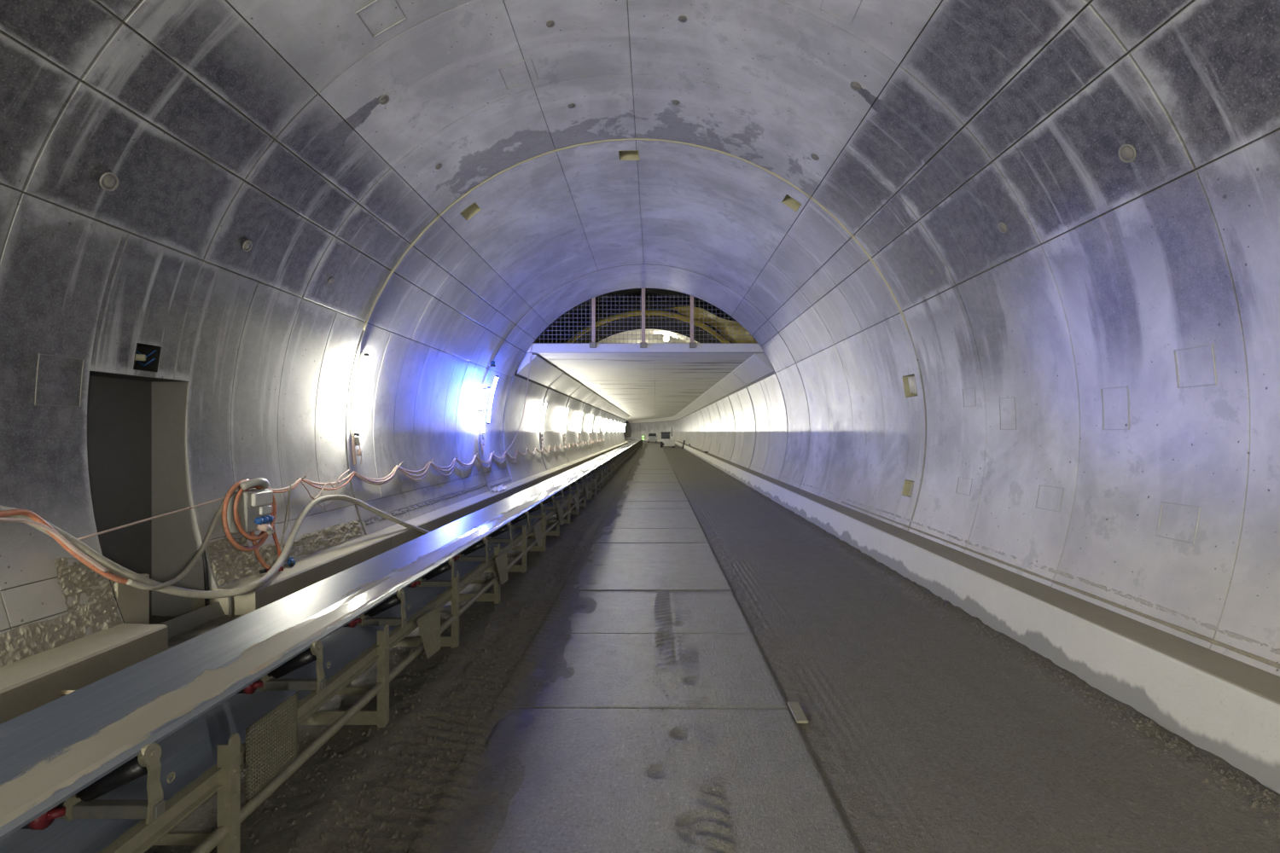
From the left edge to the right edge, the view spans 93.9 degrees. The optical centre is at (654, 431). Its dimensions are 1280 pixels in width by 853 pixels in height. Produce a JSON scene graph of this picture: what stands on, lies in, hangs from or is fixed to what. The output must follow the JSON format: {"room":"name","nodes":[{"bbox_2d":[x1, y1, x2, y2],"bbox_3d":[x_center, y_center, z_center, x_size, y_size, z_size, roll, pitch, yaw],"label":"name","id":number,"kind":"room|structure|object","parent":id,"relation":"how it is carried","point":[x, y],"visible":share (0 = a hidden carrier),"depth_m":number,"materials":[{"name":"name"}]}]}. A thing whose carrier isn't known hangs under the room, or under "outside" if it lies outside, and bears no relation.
{"room":"tunnel under construction","nodes":[
{"label":"tunnel under construction","id":0,"kind":"room"},
{"bbox_2d":[0,0,626,667],"bbox_3d":[-11.187,-0.736,68.000,15.002,6.041,184.000,0,0,0],"label":"wall","id":1,"kind":"structure","parent":0,"point":[147,147],"depth_m":6.54,"materials":[{"name":"concrete"}]},
{"bbox_2d":[0,517,108,573],"bbox_3d":[-4.977,0.908,4.781,0.117,0.720,1.191,0,0,1],"label":"power cable","id":2,"kind":"object","parent":1,"relation":"attached to","point":[51,531],"visible":1,"depth_m":5.00,"materials":[{"name":"rubber"}]},
{"bbox_2d":[87,371,216,624],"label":"door","id":3,"kind":"structure","parent":1,"relation":"in","point":[137,450],"depth_m":6.66,"materials":[{"name":"metal"}]},
{"bbox_2d":[201,550,209,605],"bbox_3d":[-5.081,1.749,6.755,0.083,0.903,0.048,0,0,-25],"label":"conduit","id":4,"kind":"object","parent":1,"relation":"attached to","point":[204,556],"visible":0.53,"depth_m":6.75,"materials":[{"name":"black rubber"}]},
{"bbox_2d":[227,597,232,616],"bbox_3d":[-4.795,2.025,6.750,0.046,0.352,0.036,0,0,0],"label":"conduit","id":5,"kind":"object","parent":1,"relation":"attached to","point":[229,599],"visible":0.61,"depth_m":6.74,"materials":[{"name":"grey metal"}]},
{"bbox_2d":[226,477,274,541],"bbox_3d":[-5.002,0.964,7.492,0.375,0.780,0.582,0,0,0],"label":"box","id":6,"kind":"object","parent":1,"relation":"attached to","point":[254,508],"depth_m":7.33,"materials":[{"name":"grey plastic"}]},
{"bbox_2d":[77,489,238,540],"bbox_3d":[-5.111,0.830,6.327,0.035,0.289,2.110,0,0,1],"label":"power cable","id":7,"kind":"object","parent":6,"relation":"attached to","point":[222,498],"visible":0.8,"depth_m":6.00,"materials":[{"name":"rubber"}]},
{"bbox_2d":[125,478,248,590],"bbox_3d":[-4.967,1.065,6.507,0.149,0.963,1.927,0,0,-6],"label":"power cable","id":8,"kind":"object","parent":6,"relation":"attached to","point":[131,583],"visible":0.79,"depth_m":6.33,"materials":[{"name":"grey rubber"}]},
{"bbox_2d":[221,479,273,551],"bbox_3d":[-5.003,1.025,7.370,0.182,0.869,0.859,0,0,-7],"label":"cable coil","id":9,"kind":"object","parent":6,"relation":"hanging from","point":[224,521],"visible":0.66,"depth_m":7.03,"materials":[{"name":"rubber"}]},
{"bbox_2d":[232,486,277,569],"bbox_3d":[-4.950,1.174,7.489,0.230,1.130,0.815,0,0,0],"label":"cable coil","id":10,"kind":"object","parent":6,"relation":"hanging from","point":[252,537],"visible":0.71,"depth_m":7.37,"materials":[{"name":"orange rubber"}]},
{"bbox_2d":[254,517,263,524],"bbox_3d":[-4.900,1.107,7.400,0.080,0.096,0.084,0,0,0],"label":"socket","id":11,"kind":"object","parent":6,"relation":"attached to","point":[258,520],"depth_m":7.38,"materials":[{"name":"blue plastic"}]},
{"bbox_2d":[261,516,268,523],"bbox_3d":[-4.900,1.107,7.500,0.080,0.096,0.084,0,0,0],"label":"socket","id":12,"kind":"object","parent":6,"relation":"attached to","point":[265,519],"depth_m":7.49,"materials":[{"name":"blue plastic"}]},
{"bbox_2d":[266,515,273,522],"bbox_3d":[-4.900,1.107,7.600,0.080,0.096,0.084,0,0,0],"label":"socket","id":13,"kind":"object","parent":6,"relation":"attached to","point":[270,518],"depth_m":7.58,"materials":[{"name":"blue plastic"}]},
{"bbox_2d":[270,503,281,558],"bbox_3d":[-4.936,1.147,7.706,0.293,1.103,0.175,0,0,-8],"label":"power cable","id":14,"kind":"object","parent":6,"relation":"attached to","point":[275,538],"visible":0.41,"depth_m":7.75,"materials":[{"name":"rubber"}]},
{"bbox_2d":[272,488,290,540],"bbox_3d":[-5.018,1.113,7.981,0.079,0.651,0.785,0,0,-10],"label":"power cable","id":15,"kind":"object","parent":6,"relation":"attached to","point":[288,488],"visible":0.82,"depth_m":8.33,"materials":[{"name":"rubber"}]},
{"bbox_2d":[280,484,291,551],"bbox_3d":[-4.982,1.230,8.008,0.047,0.970,0.991,0,0,-22],"label":"power cable","id":16,"kind":"object","parent":1,"relation":"attached to","point":[290,487],"visible":0.62,"depth_m":8.22,"materials":[{"name":"rubber"}]},
{"bbox_2d":[349,353,369,471],"bbox_3d":[-5.154,-0.344,10.513,0.309,2.059,0.190,0,0,0],"label":"lamp","id":17,"kind":"object","parent":1,"relation":"attached to","point":[358,381],"visible":1,"depth_m":10.43,"materials":[{"name":"white plastic"}]},
{"bbox_2d":[356,449,361,456],"bbox_3d":[-5.208,0.370,10.535,0.072,0.120,0.097,0,0,0],"label":"socket","id":18,"kind":"object","parent":17,"relation":"attached to","point":[359,451],"depth_m":10.51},
{"bbox_2d":[479,386,489,453],"bbox_3d":[-5.154,-0.344,18.213,0.309,2.059,0.190,0,0,0],"label":"lamp","id":19,"kind":"object","parent":1,"relation":"attached to","point":[486,391],"visible":0.92,"depth_m":18.13,"materials":[{"name":"white plastic"}]},
{"bbox_2d":[477,375,498,424],"bbox_3d":[-4.957,-0.949,17.780,0.619,1.455,0.084,0,0,0],"label":"lamp","id":20,"kind":"object","parent":1,"relation":"attached to","point":[491,388],"visible":1,"depth_m":17.75,"materials":[{"name":"white plastic"}]},
{"bbox_2d":[487,360,495,366],"bbox_3d":[-4.766,-1.982,17.450,0.233,0.175,0.136,0,0,0],"label":"beacon","id":21,"kind":"object","parent":1,"relation":"attached to","point":[492,363],"visible":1,"depth_m":17.41,"materials":[{"name":"plastic"}]},
{"bbox_2d":[540,401,546,444],"bbox_3d":[-5.154,-0.344,27.803,0.309,2.059,0.190,0,0,0],"label":"lamp","id":22,"kind":"object","parent":1,"relation":"attached to","point":[545,403],"visible":1,"depth_m":27.72,"materials":[{"name":"white plastic"}]},
{"bbox_2d":[563,407,568,442],"bbox_3d":[-5.154,-0.344,34.803,0.309,2.059,0.190,0,0,0],"label":"lamp","id":23,"kind":"object","parent":1,"relation":"attached to","point":[566,412],"visible":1,"depth_m":34.72,"materials":[{"name":"white plastic"}]},
{"bbox_2d":[578,412,582,440],"bbox_3d":[-5.154,-0.344,41.803,0.309,2.059,0.190,0,0,0],"label":"lamp","id":24,"kind":"object","parent":1,"relation":"attached to","point":[580,417],"visible":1,"depth_m":41.72,"materials":[{"name":"white plastic"}]},
{"bbox_2d":[589,414,593,439],"bbox_3d":[-5.154,-0.344,48.803,0.309,2.059,0.190,0,0,0],"label":"lamp","id":25,"kind":"object","parent":1,"relation":"attached to","point":[591,415],"visible":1,"depth_m":48.73,"materials":[{"name":"white plastic"}]},
{"bbox_2d":[597,417,600,439],"bbox_3d":[-5.154,-0.344,55.803,0.309,2.059,0.190,0,0,0],"label":"lamp","id":26,"kind":"object","parent":1,"relation":"attached to","point":[599,417],"visible":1,"depth_m":55.71,"materials":[{"name":"white plastic"}]},
{"bbox_3d":[-5.202,0.640,8.885,0.127,0.189,0.237,0,0,0],"label":"hook","id":27,"kind":"object","parent":1,"relation":"attached to","visible":0},
{"bbox_2d":[270,471,354,491],"bbox_3d":[-5.189,0.767,9.050,0.088,0.171,2.611,0,0,0],"label":"power cable","id":28,"kind":"object","parent":27,"relation":"hanging from","point":[352,472],"visible":0.77,"depth_m":9.04,"materials":[{"name":"orange rubber"}]},
{"bbox_2d":[272,471,354,493],"bbox_3d":[-5.165,0.816,9.050,0.093,0.238,2.610,0,0,0],"label":"power cable","id":29,"kind":"object","parent":27,"relation":"hanging from","point":[352,476],"visible":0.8,"depth_m":9.06,"materials":[{"name":"orange rubber"}]},
{"bbox_2d":[299,469,349,499],"bbox_3d":[-5.086,0.815,9.319,0.068,0.386,1.447,0,0,-1],"label":"power cable","id":30,"kind":"object","parent":27,"relation":"hanging from","point":[340,476],"visible":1,"depth_m":9.17,"materials":[{"name":"grey rubber"}]},
{"bbox_3d":[-5.202,0.670,22.664,0.127,0.130,0.196,0,0,0],"label":"hook","id":31,"kind":"object","parent":1,"relation":"attached to","visible":0},
{"bbox_2d":[354,439,604,482],"bbox_3d":[-5.152,0.857,35.725,0.124,0.334,50.767,0,0,0],"label":"power cable","id":32,"kind":"object","parent":31,"relation":"hanging from","point":[430,462],"visible":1,"depth_m":15.47,"materials":[{"name":"rubber"}]},
{"bbox_2d":[226,0,942,375],"bbox_3d":[-0.320,-3.605,-1.525,10.186,3.710,44.950,0,0,0],"label":"ceiling","id":33,"kind":"structure","parent":0,"point":[584,150],"depth_m":8.55,"materials":[{"name":"concrete"}]},
{"bbox_2d":[532,288,757,388],"bbox_3d":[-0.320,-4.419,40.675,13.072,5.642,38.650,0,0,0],"label":"mesh fence","id":34,"kind":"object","parent":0,"point":[669,305],"depth_m":28.54,"materials":[{"name":"grey metal"}]},
{"bbox_2d":[663,335,669,342],"bbox_3d":[0.600,-4.840,30.555,0.320,0.500,0.170,0,0,0],"label":"lamp","id":35,"kind":"object","parent":34,"relation":"attached to","point":[666,336],"visible":0.8,"depth_m":30.47,"materials":[{"name":"white plastic"}]},
{"bbox_2d":[516,343,773,423],"bbox_3d":[-5.630,-2.500,87.294,20.720,1.200,132.588,0,0,0],"label":"suspended ceiling","id":36,"kind":"structure","parent":0,"point":[618,380],"depth_m":27.08,"materials":[{"name":"metal"}]},
{"bbox_2d":[505,345,531,453],"bbox_3d":[-4.712,-1.135,21.857,0.854,3.762,2.763,0,0,0],"label":"power cable","id":37,"kind":"object","parent":36,"relation":"hanging from","point":[531,346],"visible":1,"depth_m":22.18,"materials":[{"name":"grey rubber"}]},
{"bbox_2d":[535,288,754,348],"bbox_3d":[-0.320,-4.050,21.099,8.569,2.220,0.478,0,0,0],"label":"railing","id":38,"kind":"object","parent":36,"relation":"on","point":[592,345],"visible":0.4,"depth_m":21.31,"materials":[{"name":"metal"}]},
{"bbox_2d":[144,440,1279,852],"bbox_3d":[-6.678,2.244,66.050,22.557,0.412,180.101,0,0,0],"label":"floor","id":39,"kind":"structure","parent":0,"point":[694,663],"depth_m":4.53,"materials":[{"name":"concrete"}]},
{"bbox_2d":[58,690,75,695],"bbox_3d":[-4.335,2.020,4.615,0.589,0.100,0.040,0,0,-13],"label":"stick","id":40,"kind":"object","parent":39,"relation":"on","point":[62,692],"visible":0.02,"depth_m":4.57,"materials":[{"name":"beige wood"}]},
{"bbox_2d":[0,441,628,724],"bbox_3d":[-8.911,2.075,70.300,8.763,0.590,152.600,0,0,0],"label":"curb","id":41,"kind":"structure","parent":39,"relation":"on","point":[27,684],"depth_m":5.51,"materials":[{"name":"concrete"}]},
{"bbox_2d":[0,494,430,599],"bbox_3d":[-4.737,1.428,8.681,0.668,1.939,8.907,0,0,3],"label":"power cable","id":42,"kind":"object","parent":41,"relation":"on","point":[112,567],"visible":0.78,"depth_m":6.43,"materials":[{"name":"grey rubber"}]},
{"bbox_2d":[0,509,142,584],"bbox_3d":[-4.966,1.170,5.351,0.163,1.202,2.169,0,0,7],"label":"power cable","id":43,"kind":"object","parent":42,"relation":"attached to","point":[35,517],"visible":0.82,"depth_m":5.06,"materials":[{"name":"rubber"}]},
{"bbox_2d":[312,477,343,507],"bbox_3d":[-5.042,0.948,9.290,0.070,0.398,0.994,0,0,-4],"label":"power cable","id":44,"kind":"object","parent":42,"relation":"hanging from","point":[342,478],"visible":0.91,"depth_m":9.29,"materials":[{"name":"rubber"}]},
{"bbox_2d":[259,564,283,574],"bbox_3d":[-4.848,1.744,7.556,0.253,0.097,0.084,0,0,-40],"label":"plug","id":45,"kind":"object","parent":41,"relation":"on","point":[281,569],"visible":0.45,"depth_m":7.50,"materials":[{"name":"black plastic"}]},
{"bbox_2d":[287,557,295,566],"bbox_3d":[-4.859,1.744,7.990,0.084,0.097,0.253,0,0,-36],"label":"plug","id":46,"kind":"object","parent":41,"relation":"on","point":[291,562],"visible":1,"depth_m":7.95,"materials":[{"name":"blue plastic"}]},
{"bbox_2d":[491,483,506,492],"bbox_3d":[-4.730,1.704,18.189,0.280,0.172,1.144,0,0,0],"label":"plastic sheet","id":47,"kind":"object","parent":41,"relation":"on","point":[499,488],"visible":1,"depth_m":18.06,"materials":[{"name":"plastic"}]},
{"bbox_2d":[0,437,642,852],"bbox_3d":[-4.420,1.786,64.000,5.006,0.988,136.000,0,0,0],"label":"conveyor","id":48,"kind":"object","parent":39,"relation":"on","point":[113,764],"visible":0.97,"depth_m":3.44,"materials":[{"name":"rubber"},{"name":"galvanised steel"}]},
{"bbox_2d":[647,432,657,442],"bbox_3d":[-0.450,1.247,123.685,1.900,1.994,3.430,0,0,0],"label":"van","id":49,"kind":"object","parent":39,"relation":"on","point":[652,436],"visible":1,"depth_m":122.14,"materials":[{"name":"grey paint"}]},
{"bbox_2d":[660,428,674,448],"bbox_3d":[1.850,0.897,85.325,2.030,2.694,4.150,0,0,0],"label":"truck","id":50,"kind":"object","parent":39,"relation":"on","point":[666,441],"visible":1,"depth_m":84.93,"materials":[{"name":"white paint"}]},
{"bbox_2d":[643,438,1279,795],"bbox_3d":[-0.491,2.040,72.450,10.483,0.660,156.884,0,0,0],"label":"curb","id":51,"kind":"structure","parent":39,"relation":"on","point":[1226,707],"depth_m":5.33,"materials":[{"name":"concrete"}]},
{"bbox_2d":[623,0,1279,676],"bbox_3d":[-2.193,-0.891,68.000,13.988,6.352,184.000,0,0,0],"label":"wall","id":52,"kind":"structure","parent":0,"point":[1025,320],"depth_m":6.13,"materials":[{"name":"concrete"}]},
{"bbox_3d":[-5.202,0.670,17.414,0.127,0.130,0.196,0,0,0],"label":"hook","id":53,"kind":"object","parent":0,"visible":0},
{"bbox_2d":[354,453,517,485],"bbox_3d":[-5.147,0.923,16.476,0.142,0.422,12.269,0,0,0],"label":"power cable","id":54,"kind":"object","parent":53,"relation":"hanging from","point":[434,468],"visible":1,"depth_m":13.95,"materials":[{"name":"orange rubber"}]},
{"bbox_2d":[354,438,604,481],"bbox_3d":[-5.179,0.819,35.725,0.112,0.278,50.764,0,0,0],"label":"power cable","id":55,"kind":"object","parent":53,"relation":"hanging from","point":[427,463],"visible":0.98,"depth_m":14.89,"materials":[{"name":"rubber"}]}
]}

